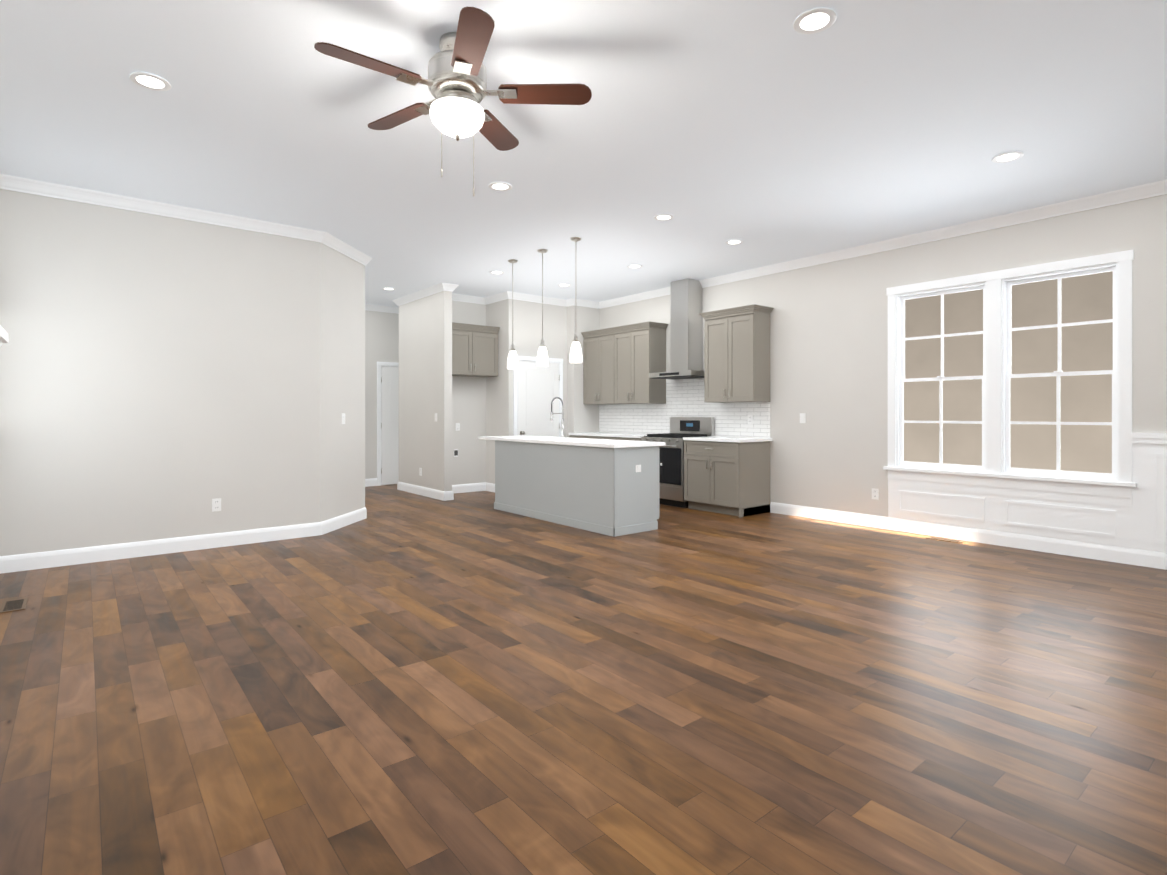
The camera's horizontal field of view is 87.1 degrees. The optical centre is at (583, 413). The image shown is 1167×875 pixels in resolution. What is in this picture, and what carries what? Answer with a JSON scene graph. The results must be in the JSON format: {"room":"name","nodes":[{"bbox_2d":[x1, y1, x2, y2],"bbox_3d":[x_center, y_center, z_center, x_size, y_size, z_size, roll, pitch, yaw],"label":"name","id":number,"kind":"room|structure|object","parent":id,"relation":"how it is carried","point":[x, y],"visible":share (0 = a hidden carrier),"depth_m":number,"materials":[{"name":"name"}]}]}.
{"room":"empty living room","nodes":[
{"label":"empty living room","id":0,"kind":"room"},
{"bbox_2d":[0,189,364,555],"bbox_3d":[-4.685,-0.295,7.130,3.375,3.050,4.000,0,0,-39],"label":"wall","id":1,"kind":"structure","parent":0,"point":[163,377],"depth_m":5.39,"materials":[{"name":"paint"}]},
{"bbox_2d":[212,498,220,511],"bbox_3d":[-3.360,0.840,5.624,0.072,0.117,0.009,0,0,-39],"label":"outlet","id":2,"kind":"object","parent":1,"relation":"attached to","point":[216,504],"visible":1,"depth_m":5.62,"materials":[{"name":"white plastic"}]},
{"bbox_2d":[342,413,344,423],"bbox_3d":[-2.604,0.060,6.665,0.010,0.117,0.072,0,0,6],"label":"switch","id":3,"kind":"object","parent":1,"relation":"attached to","point":[343,418],"visible":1,"depth_m":6.66,"materials":[{"name":"white plastic"}]},
{"bbox_2d":[0,478,1166,573],"bbox_3d":[-0.604,1.165,5.487,7.235,0.130,11.300,0,0,-39],"label":"baseboard","id":4,"kind":"structure","parent":1,"relation":"attached to","point":[92,554],"depth_m":5.63,"materials":[{"name":"white wood"}]},
{"bbox_2d":[0,174,1166,313],"bbox_3d":[-0.487,-1.772,5.582,7.535,0.094,11.300,0,0,-39],"label":"crown molding","id":5,"kind":"structure","parent":1,"relation":"attached to","point":[82,195],"depth_m":5.87,"materials":[{"name":"white wood"}]},
{"bbox_2d":[365,310,398,484],"bbox_3d":[-2.806,-0.295,11.108,4.560,3.050,0.200,0,0,-39],"label":"wall","id":6,"kind":"structure","parent":0,"point":[381,336],"depth_m":10.38,"materials":[{"name":"paint"}]},
{"bbox_2d":[377,362,398,485],"bbox_3d":[-3.134,0.178,10.695,0.940,2.105,0.022,0,0,-39],"label":"door frame","id":7,"kind":"structure","parent":6,"relation":"attached to","point":[387,364],"depth_m":10.42,"materials":[{"name":"white wood"}]},
{"bbox_2d":[381,366,398,484],"bbox_3d":[-3.118,0.211,10.667,0.793,2.014,0.086,0,0,-39],"label":"hall door","id":8,"kind":"structure","parent":6,"relation":"in","point":[389,425],"depth_m":10.54,"materials":[{"name":"white wood"}]},
{"bbox_2d":[0,484,1166,874],"bbox_3d":[-0.614,1.290,5.607,8.100,0.120,12.100,0,0,-39],"label":"floor","id":9,"kind":"structure","parent":0,"point":[396,682],"depth_m":2.59,"materials":[{"name":"brown wood"}]},
{"bbox_2d":[0,325,8,346],"bbox_3d":[-1.892,0.450,1.643,0.377,1.560,2.010,0,0,-39],"label":"fireplace mantel","id":10,"kind":"object","parent":9,"relation":"on","point":[4,336],"visible":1,"depth_m":2.43,"materials":[{"name":"white"}]},
{"bbox_2d":[0,598,27,612],"bbox_3d":[-3.639,1.226,3.921,0.120,0.006,0.300,0,0,-39],"label":"floor vent","id":11,"kind":"object","parent":9,"relation":"in","point":[13,605],"visible":1,"depth_m":3.91,"materials":[{"name":"brown metal"}]},
{"bbox_2d":[399,291,599,490],"bbox_3d":[-1.279,-0.295,10.087,2.880,3.050,1.850,0,0,-39],"label":"wall block","id":12,"kind":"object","parent":9,"relation":"on","point":[430,385],"visible":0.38,"depth_m":9.49,"materials":[{"name":"paint"}]},
{"bbox_2d":[454,449,457,456],"bbox_3d":[-1.959,0.610,9.432,0.072,0.117,0.007,0,0,-39],"label":"box","id":13,"kind":"object","parent":12,"relation":"attached to","point":[455,452],"visible":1,"depth_m":9.43,"materials":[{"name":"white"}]},
{"bbox_2d":[456,423,459,430],"bbox_3d":[-1.935,0.210,9.451,0.072,0.117,0.009,0,0,-39],"label":"outlet","id":14,"kind":"object","parent":12,"relation":"attached to","point":[457,426],"visible":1,"depth_m":9.45,"materials":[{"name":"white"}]},
{"bbox_2d":[452,322,499,376],"bbox_3d":[-1.766,-0.946,9.315,0.902,0.752,0.428,0,0,-39],"label":"upper cabinet","id":15,"kind":"object","parent":12,"relation":"attached to","point":[474,350],"visible":0.79,"depth_m":9.21,"materials":[{"name":"grey wood"}]},
{"bbox_2d":[513,356,562,436],"bbox_3d":[-0.697,0.178,9.584,0.940,2.105,0.022,0,0,-39],"label":"door frame","id":16,"kind":"structure","parent":12,"relation":"attached to","point":[515,388],"depth_m":9.39,"materials":[{"name":"white wood"}]},
{"bbox_2d":[518,361,559,436],"bbox_3d":[-0.672,0.211,9.562,0.793,2.014,0.086,0,0,-39],"label":"pantry door","id":17,"kind":"structure","parent":12,"relation":"attached to","point":[538,389],"depth_m":9.57,"materials":[{"name":"white wood"}]},
{"bbox_2d":[494,437,665,536],"bbox_3d":[-0.157,0.787,7.223,0.692,0.886,2.314,0,0,-39],"label":"kitchen island","id":18,"kind":"object","parent":9,"relation":"on","point":[601,486],"depth_m":6.54,"materials":[{"name":"wood"}]},
{"bbox_2d":[478,437,665,448],"bbox_3d":[-0.261,0.327,7.345,0.740,0.035,2.690,0,0,-39],"label":"island countertop","id":19,"kind":"structure","parent":18,"relation":"on","point":[598,443],"depth_m":6.72,"materials":[{"name":"white stone"}]},
{"bbox_2d":[635,465,640,471],"bbox_3d":[0.566,0.570,6.327,0.075,0.075,0.010,0,0,-39],"label":"outlet","id":20,"kind":"object","parent":18,"relation":"attached to","point":[637,468],"visible":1,"depth_m":6.32,"materials":[{"name":"white plastic"}]},
{"bbox_2d":[568,378,772,517],"bbox_3d":[1.043,0.368,8.660,0.670,1.725,3.286,0,0,-39],"label":"base cabinet","id":21,"kind":"object","parent":9,"relation":"on","point":[727,468],"depth_m":7.77,"materials":[{"name":"grey wood"}]},
{"bbox_2d":[641,417,714,507],"bbox_3d":[1.257,0.643,8.354,0.701,1.175,0.760,0,0,-39],"label":"steel gas range","id":22,"kind":"object","parent":9,"relation":"on","point":[671,472],"visible":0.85,"depth_m":8.13,"materials":[{"name":"grey metal"}]},
{"bbox_2d":[926,536,963,542],"bbox_3d":[3.501,1.226,5.951,0.120,0.006,0.300,0,0,-39],"label":"floor vent","id":23,"kind":"object","parent":9,"relation":"in","point":[945,539],"visible":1,"depth_m":5.95,"materials":[{"name":"brown"}]},
{"bbox_2d":[0,0,1166,307],"bbox_3d":[-0.614,-1.880,5.607,8.100,0.120,12.100,0,0,-39],"label":"ceiling","id":24,"kind":"structure","parent":0,"point":[766,132],"depth_m":3.87,"materials":[{"name":"white paint"}]},
{"bbox_2d":[129,72,170,90],"bbox_3d":[-2.368,-1.813,3.357,0.190,0.010,0.190,0,0,-39],"label":"recessed light","id":25,"kind":"object","parent":24,"relation":"in","point":[150,81],"visible":0.98,"depth_m":3.35,"materials":[{"name":"white"}]},
{"bbox_2d":[382,287,394,289],"bbox_3d":[-2.837,-1.813,8.943,0.190,0.010,0.190,0,0,-39],"label":"recessed light","id":26,"kind":"object","parent":24,"relation":"in","point":[387,288],"visible":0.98,"depth_m":8.91,"materials":[{"name":"white plastic"}]},
{"bbox_2d":[314,7,591,195],"bbox_3d":[-0.661,-1.442,2.986,1.220,0.754,1.263,0,0,-39],"label":"ceiling fan","id":27,"kind":"object","parent":24,"relation":"hanging from","point":[455,82],"visible":1,"depth_m":2.93,"materials":[{"name":"brown wood"}]},
{"bbox_2d":[489,271,503,273],"bbox_3d":[-1.117,-1.813,7.905,0.190,0.010,0.190,0,0,-39],"label":"recessed light","id":28,"kind":"object","parent":24,"relation":"in","point":[496,272],"visible":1,"depth_m":7.90,"materials":[{"name":"white"}]},
{"bbox_2d":[488,182,511,190],"bbox_3d":[-0.665,-1.813,4.909,0.190,0.010,0.190,0,0,-39],"label":"recessed light","id":29,"kind":"object","parent":24,"relation":"in","point":[500,186],"visible":1,"depth_m":4.90,"materials":[{"name":"white"}]},
{"bbox_2d":[507,259,517,369],"bbox_3d":[-0.844,-1.172,7.316,0.134,1.294,0.134,0,0,-39],"label":"pendant light","id":30,"kind":"object","parent":24,"relation":"hanging from","point":[512,362],"visible":1,"depth_m":7.28,"materials":[{"name":"white glass"}]},
{"bbox_2d":[537,249,548,366],"bbox_3d":[-0.457,-1.172,6.856,0.134,1.294,0.134,0,0,-39],"label":"pendant light","id":31,"kind":"object","parent":24,"relation":"hanging from","point":[542,357],"visible":1,"depth_m":6.82,"materials":[{"name":"white glass"}]},
{"bbox_2d":[558,283,570,286],"bbox_3d":[-0.269,-1.813,8.685,0.190,0.010,0.190,0,0,-39],"label":"recessed light","id":32,"kind":"object","parent":24,"relation":"in","point":[564,285],"visible":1,"depth_m":8.70,"materials":[{"name":"white"}]},
{"bbox_2d":[570,237,581,362],"bbox_3d":[-0.079,-1.172,6.391,0.134,1.294,0.134,0,0,-39],"label":"pendant light","id":33,"kind":"object","parent":24,"relation":"hanging from","point":[575,353],"visible":1,"depth_m":6.35,"materials":[{"name":"white glass"}]},
{"bbox_2d":[627,264,641,267],"bbox_3d":[0.633,-1.813,7.576,0.190,0.010,0.190,0,0,-39],"label":"recessed light","id":34,"kind":"object","parent":24,"relation":"in","point":[634,266],"visible":0.94,"depth_m":7.57,"materials":[{"name":"white"}]},
{"bbox_2d":[654,214,673,220],"bbox_3d":[0.744,-1.813,5.681,0.190,0.010,0.190,0,0,-39],"label":"recessed light","id":35,"kind":"object","parent":24,"relation":"in","point":[662,217],"visible":1,"depth_m":5.68,"materials":[{"name":"white"}]},
{"bbox_2d":[725,239,742,244],"bbox_3d":[1.596,-1.813,6.503,0.190,0.010,0.190,0,0,-39],"label":"recessed light","id":36,"kind":"object","parent":24,"relation":"in","point":[734,242],"visible":0.98,"depth_m":6.50,"materials":[{"name":"white"}]},
{"bbox_2d":[793,7,836,33],"bbox_3d":[1.069,-1.813,2.839,0.190,0.010,0.190,0,0,-39],"label":"recessed light","id":37,"kind":"object","parent":24,"relation":"in","point":[814,20],"visible":1,"depth_m":2.83,"materials":[{"name":"white"}]},
{"bbox_2d":[991,151,1023,162],"bbox_3d":[3.002,-1.813,4.346,0.190,0.010,0.190,0,0,-39],"label":"recessed light","id":38,"kind":"object","parent":24,"relation":"in","point":[1007,156],"visible":0.98,"depth_m":4.34,"materials":[{"name":"white"}]},
{"bbox_2d":[600,194,1166,516],"bbox_3d":[2.533,-0.295,7.522,0.200,3.050,10.900,0,0,-39],"label":"wall","id":39,"kind":"structure","parent":0,"point":[829,349],"depth_m":6.74,"materials":[{"name":"paint"}]},
{"bbox_2d":[583,333,608,404],"bbox_3d":[0.385,-0.690,9.722,0.350,1.100,0.808,0,0,-39],"label":"upper cabinet","id":40,"kind":"object","parent":39,"relation":"attached to","point":[595,345],"depth_m":9.69,"materials":[{"name":"grey wood"}]},
{"bbox_2d":[609,325,665,404],"bbox_3d":[0.818,-0.690,9.190,0.350,1.100,0.812,0,0,-39],"label":"upper cabinet","id":41,"kind":"object","parent":39,"relation":"attached to","point":[620,363],"depth_m":8.98,"materials":[{"name":"grey wood"}]},
{"bbox_2d":[649,278,703,379],"bbox_3d":[1.344,-1.151,8.425,0.500,1.333,0.760,0,0,-39],"label":"range hood","id":42,"kind":"object","parent":39,"relation":"attached to","point":[686,330],"visible":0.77,"depth_m":8.37,"materials":[{"name":"grey metal"}]},
{"bbox_2d":[699,304,773,402],"bbox_3d":[1.926,-0.721,7.789,0.398,1.162,0.856,0,0,-39],"label":"upper cabinet","id":43,"kind":"object","parent":39,"relation":"attached to","point":[736,354],"visible":1,"depth_m":7.60,"materials":[{"name":"grey wood"}]},
{"bbox_2d":[748,415,752,423],"bbox_3d":[2.127,0.080,7.836,0.009,0.117,0.072,0,0,-39],"label":"light switch","id":44,"kind":"object","parent":39,"relation":"attached to","point":[750,419],"visible":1,"depth_m":7.83,"materials":[{"name":"white plastic"}]},
{"bbox_2d":[800,413,805,422],"bbox_3d":[2.596,0.060,7.277,0.010,0.117,0.072,0,0,-39],"label":"light switch","id":45,"kind":"object","parent":39,"relation":"attached to","point":[802,417],"visible":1,"depth_m":7.27,"materials":[{"name":"white plastic"}]},
{"bbox_2d":[872,488,878,499],"bbox_3d":[3.139,0.870,6.610,0.009,0.117,0.072,0,0,-39],"label":"outlet","id":46,"kind":"object","parent":39,"relation":"attached to","point":[875,493],"visible":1,"depth_m":6.60,"materials":[{"name":"white plastic"}]},
{"bbox_2d":[883,250,1136,497],"bbox_3d":[3.872,-0.318,5.769,0.175,2.015,2.010,0,0,-39],"label":"double window","id":47,"kind":"structure","parent":39,"relation":"in","point":[1017,378],"depth_m":5.64,"materials":[{"name":"white wood"}]},
{"bbox_2d":[888,433,1166,552],"bbox_3d":[4.488,0.629,4.936,0.030,0.942,4.020,0,0,-39],"label":"wainscoting","id":48,"kind":"structure","parent":39,"relation":"attached to","point":[1138,520],"depth_m":5.34,"materials":[{"name":"white wood"}]}
]}

